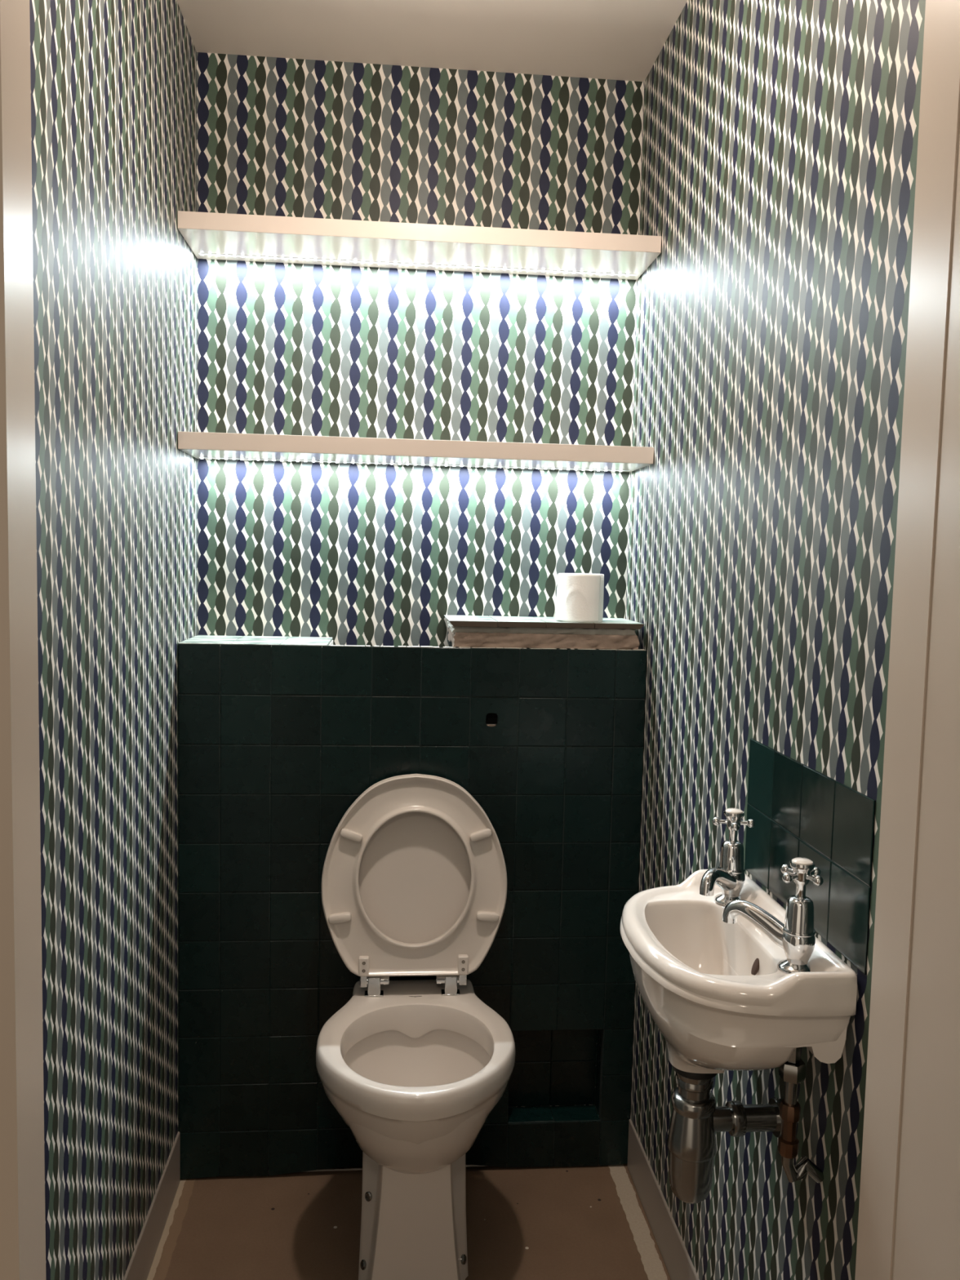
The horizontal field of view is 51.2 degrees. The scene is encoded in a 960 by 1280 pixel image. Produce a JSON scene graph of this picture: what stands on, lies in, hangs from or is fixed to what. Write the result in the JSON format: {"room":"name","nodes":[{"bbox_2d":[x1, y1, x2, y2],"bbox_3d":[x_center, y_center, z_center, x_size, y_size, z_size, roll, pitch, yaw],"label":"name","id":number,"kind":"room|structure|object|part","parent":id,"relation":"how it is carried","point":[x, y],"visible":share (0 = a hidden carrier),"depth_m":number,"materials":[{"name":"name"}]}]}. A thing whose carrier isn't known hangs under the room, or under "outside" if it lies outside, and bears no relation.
{"room":"bathroom","nodes":[
{"label":"bathroom","id":0,"kind":"room"},
{"bbox_2d":[29,0,196,1279],"bbox_3d":[-0.599,-0.008,1.530,0.080,2.336,1.301,1,5,-5],"label":"wall","id":1,"kind":"structure","parent":0,"point":[113,82],"depth_m":1.51,"materials":[{"name":"paper"}]},
{"bbox_2d":[0,0,45,1279],"bbox_3d":[-0.694,0.183,0.849,0.600,2.060,0.066,1,5,-5],"label":"trim","id":2,"kind":"structure","parent":1,"relation":"attached to","point":[22,1158],"depth_m":0.85,"materials":[{"name":"beige paint"}]},
{"bbox_2d":[123,1131,180,1279],"bbox_3d":[-0.573,1.111,1.523,0.004,0.108,1.099,1,5,-5],"label":"baseboard","id":3,"kind":"structure","parent":1,"relation":"attached to","point":[142,1258],"depth_m":1.86,"materials":[{"name":"paint"}]},
{"bbox_2d":[146,1115,671,1279],"bbox_3d":[-0.051,1.252,0.967,2.150,0.060,2.881,1,5,-5],"label":"floor","id":4,"kind":"structure","parent":0,"point":[544,1223],"depth_m":1.94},
{"bbox_2d":[177,614,647,1179],"bbox_3d":[-0.147,0.535,2.168,0.948,1.171,0.201,1,5,-5],"label":"cistern boxing","id":5,"kind":"object","parent":4,"relation":"on","point":[278,737],"visible":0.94,"depth_m":2.06,"materials":[{"name":"green tile"}]},
{"bbox_2d":[555,573,604,622],"bbox_3d":[0.209,-0.089,2.103,0.100,0.100,0.096,1,5,-5],"label":"toilet roll","id":6,"kind":"object","parent":5,"relation":"on","point":[580,596],"visible":1,"depth_m":2.06,"materials":[{"name":"white paper"}]},
{"bbox_2d":[315,773,515,1279],"bbox_3d":[-0.119,0.715,1.844,0.369,0.866,0.458,1,5,-5],"label":"toilet","id":7,"kind":"object","parent":4,"relation":"on","point":[414,877],"visible":1,"depth_m":1.95,"materials":[{"name":"beige ceramic"}]},
{"bbox_3d":[-0.230,0.669,1.977,0.014,0.032,0.007,1,5,-5],"label":"arm","id":8,"kind":"part","parent":7,"relation":"part of","materials":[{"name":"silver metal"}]},
{"bbox_3d":[-0.210,0.684,1.987,0.025,0.038,0.020,1,5,-5],"label":"post","id":9,"kind":"part","parent":7,"relation":"part of","materials":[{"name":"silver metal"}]},
{"bbox_3d":[-0.210,0.702,1.990,0.037,0.003,0.024,1,5,-5],"label":"foot plate","id":10,"kind":"part","parent":7,"relation":"part of","materials":[{"name":"silver metal"}]},
{"bbox_3d":[-0.131,0.467,2.011,0.369,0.396,0.057,1,5,-5],"label":"lid","id":11,"kind":"part","parent":7,"relation":"part of","materials":[{"name":"beige plastic"}]},
{"bbox_3d":[-0.129,0.467,1.991,0.368,0.395,0.058,1,5,-5],"label":"seat","id":12,"kind":"part","parent":7,"relation":"part of","materials":[{"name":"beige plastic"}]},
{"bbox_3d":[-0.058,0.686,2.001,0.025,0.038,0.020,1,5,-5],"label":"post","id":13,"kind":"part","parent":7,"relation":"part of","materials":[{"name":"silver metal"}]},
{"bbox_3d":[-0.059,0.705,2.004,0.037,0.003,0.024,1,5,-5],"label":"foot plate","id":14,"kind":"part","parent":7,"relation":"part of","materials":[{"name":"silver metal"}]},
{"bbox_3d":[-0.034,0.671,1.994,0.016,0.030,0.008,1,5,-5],"label":"arm","id":15,"kind":"part","parent":7,"relation":"part of","materials":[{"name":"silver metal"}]},
{"bbox_2d":[196,52,644,1115],"bbox_3d":[-0.147,-0.056,2.261,0.950,2.336,0.080,1,5,-5],"label":"wall","id":16,"kind":"structure","parent":0,"point":[358,554],"depth_m":2.17,"materials":[{"name":"paper"}]},
{"bbox_2d":[177,431,653,471],"bbox_3d":[-0.127,-0.390,2.095,0.948,0.037,0.197,1,5,-5],"label":"shelf","id":17,"kind":"object","parent":16,"relation":"attached to","point":[199,445],"visible":1,"depth_m":2.01,"materials":[{"name":"paint"}]},
{"bbox_2d":[177,210,661,279],"bbox_3d":[-0.117,-0.806,2.062,0.948,0.035,0.197,1,5,-5],"label":"shelf","id":18,"kind":"object","parent":16,"relation":"attached to","point":[209,235],"visible":1,"depth_m":2.00,"materials":[{"name":"paint"}]},
{"bbox_2d":[176,0,687,81],"bbox_3d":[-0.062,-1.207,1.519,1.110,0.080,1.381,1,5,-5],"label":"ceiling","id":19,"kind":"structure","parent":0,"point":[601,39],"depth_m":1.99,"materials":[{"name":"paint"}]},
{"bbox_2d":[626,0,925,1279],"bbox_3d":[0.427,0.008,1.622,0.080,2.336,1.301,1,5,-5],"label":"wall","id":20,"kind":"structure","parent":0,"point":[780,137],"depth_m":1.42,"materials":[{"name":"paper"}]},
{"bbox_2d":[626,1119,699,1279],"bbox_3d":[0.369,1.125,1.607,0.004,0.108,1.099,1,5,-5],"label":"baseboard","id":21,"kind":"structure","parent":20,"relation":"attached to","point":[679,1265],"depth_m":1.91,"materials":[{"name":"paint"}]},
{"bbox_2d":[619,808,857,1073],"bbox_3d":[0.299,0.399,1.300,0.217,0.306,0.386,1,5,-5],"label":"washbasin","id":22,"kind":"object","parent":20,"relation":"attached to","point":[731,978],"visible":1,"depth_m":1.18,"materials":[{"name":"beige ceramic"}]},
{"bbox_2d":[666,1066,782,1204],"bbox_3d":[0.325,0.645,1.323,0.156,0.188,0.065,1,5,-5],"label":"trap","id":23,"kind":"object","parent":22,"relation":"attached to","point":[695,1118],"visible":0.79,"depth_m":1.30,"materials":[{"name":"silver metal"}]},
{"bbox_2d":[666,1108,716,1204],"bbox_3d":[0.279,0.676,1.321,0.065,0.125,0.065,1,5,-5],"label":"bottle","id":24,"kind":"object","parent":23,"relation":"on","point":[691,1143],"depth_m":1.30,"materials":[{"name":"silver metal"}]},
{"bbox_2d":[672,1066,717,1079],"bbox_3d":[0.282,0.557,1.311,0.060,0.014,0.060,1,5,-5],"label":"washer","id":25,"kind":"object","parent":23,"relation":"in","point":[680,1075],"depth_m":1.29,"materials":[{"name":"black"}]},
{"bbox_2d":[698,808,755,906],"bbox_3d":[0.340,0.306,1.391,0.097,0.134,0.108,1,5,-5],"label":"tap","id":26,"kind":"object","parent":22,"relation":"on","point":[732,883],"depth_m":1.40,"materials":[{"name":"silver metal"}]},
{"bbox_2d":[721,857,823,974],"bbox_3d":[0.354,0.321,1.206,0.098,0.134,0.105,1,5,-5],"label":"tap","id":27,"kind":"object","parent":22,"relation":"on","point":[793,946],"depth_m":1.18,"materials":[{"name":"silver metal"}]},
{"bbox_2d":[777,1057,823,1182],"bbox_3d":[0.388,0.579,1.205,0.060,0.152,0.031,1,5,-5],"label":"supply pipe","id":28,"kind":"object","parent":20,"relation":"attached to","point":[793,1074],"visible":0.98,"depth_m":1.20,"materials":[{"name":"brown metal"}]},
{"bbox_2d":[744,737,875,974],"bbox_3d":[0.411,0.257,1.289,0.002,0.196,0.381,1,5,-5],"label":"backsplash","id":29,"kind":"structure","parent":20,"relation":"attached to","point":[797,810],"depth_m":1.23,"materials":[{"name":"green tile"}]},
{"bbox_2d":[854,0,959,1279],"bbox_3d":[0.723,0.210,0.909,0.650,2.060,0.200,1,5,-5],"label":"trim","id":30,"kind":"structure","parent":20,"relation":"attached to","point":[908,1220],"depth_m":0.90,"materials":[{"name":"beige wood"}]},
{"bbox_2d":[787,1047,800,1063],"bbox_3d":[0.374,0.471,1.195,0.025,0.062,0.029,1,5,-5],"label":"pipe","id":31,"kind":"object","parent":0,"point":[795,1057],"depth_m":1.19,"materials":[{"name":"metal"}]}
]}

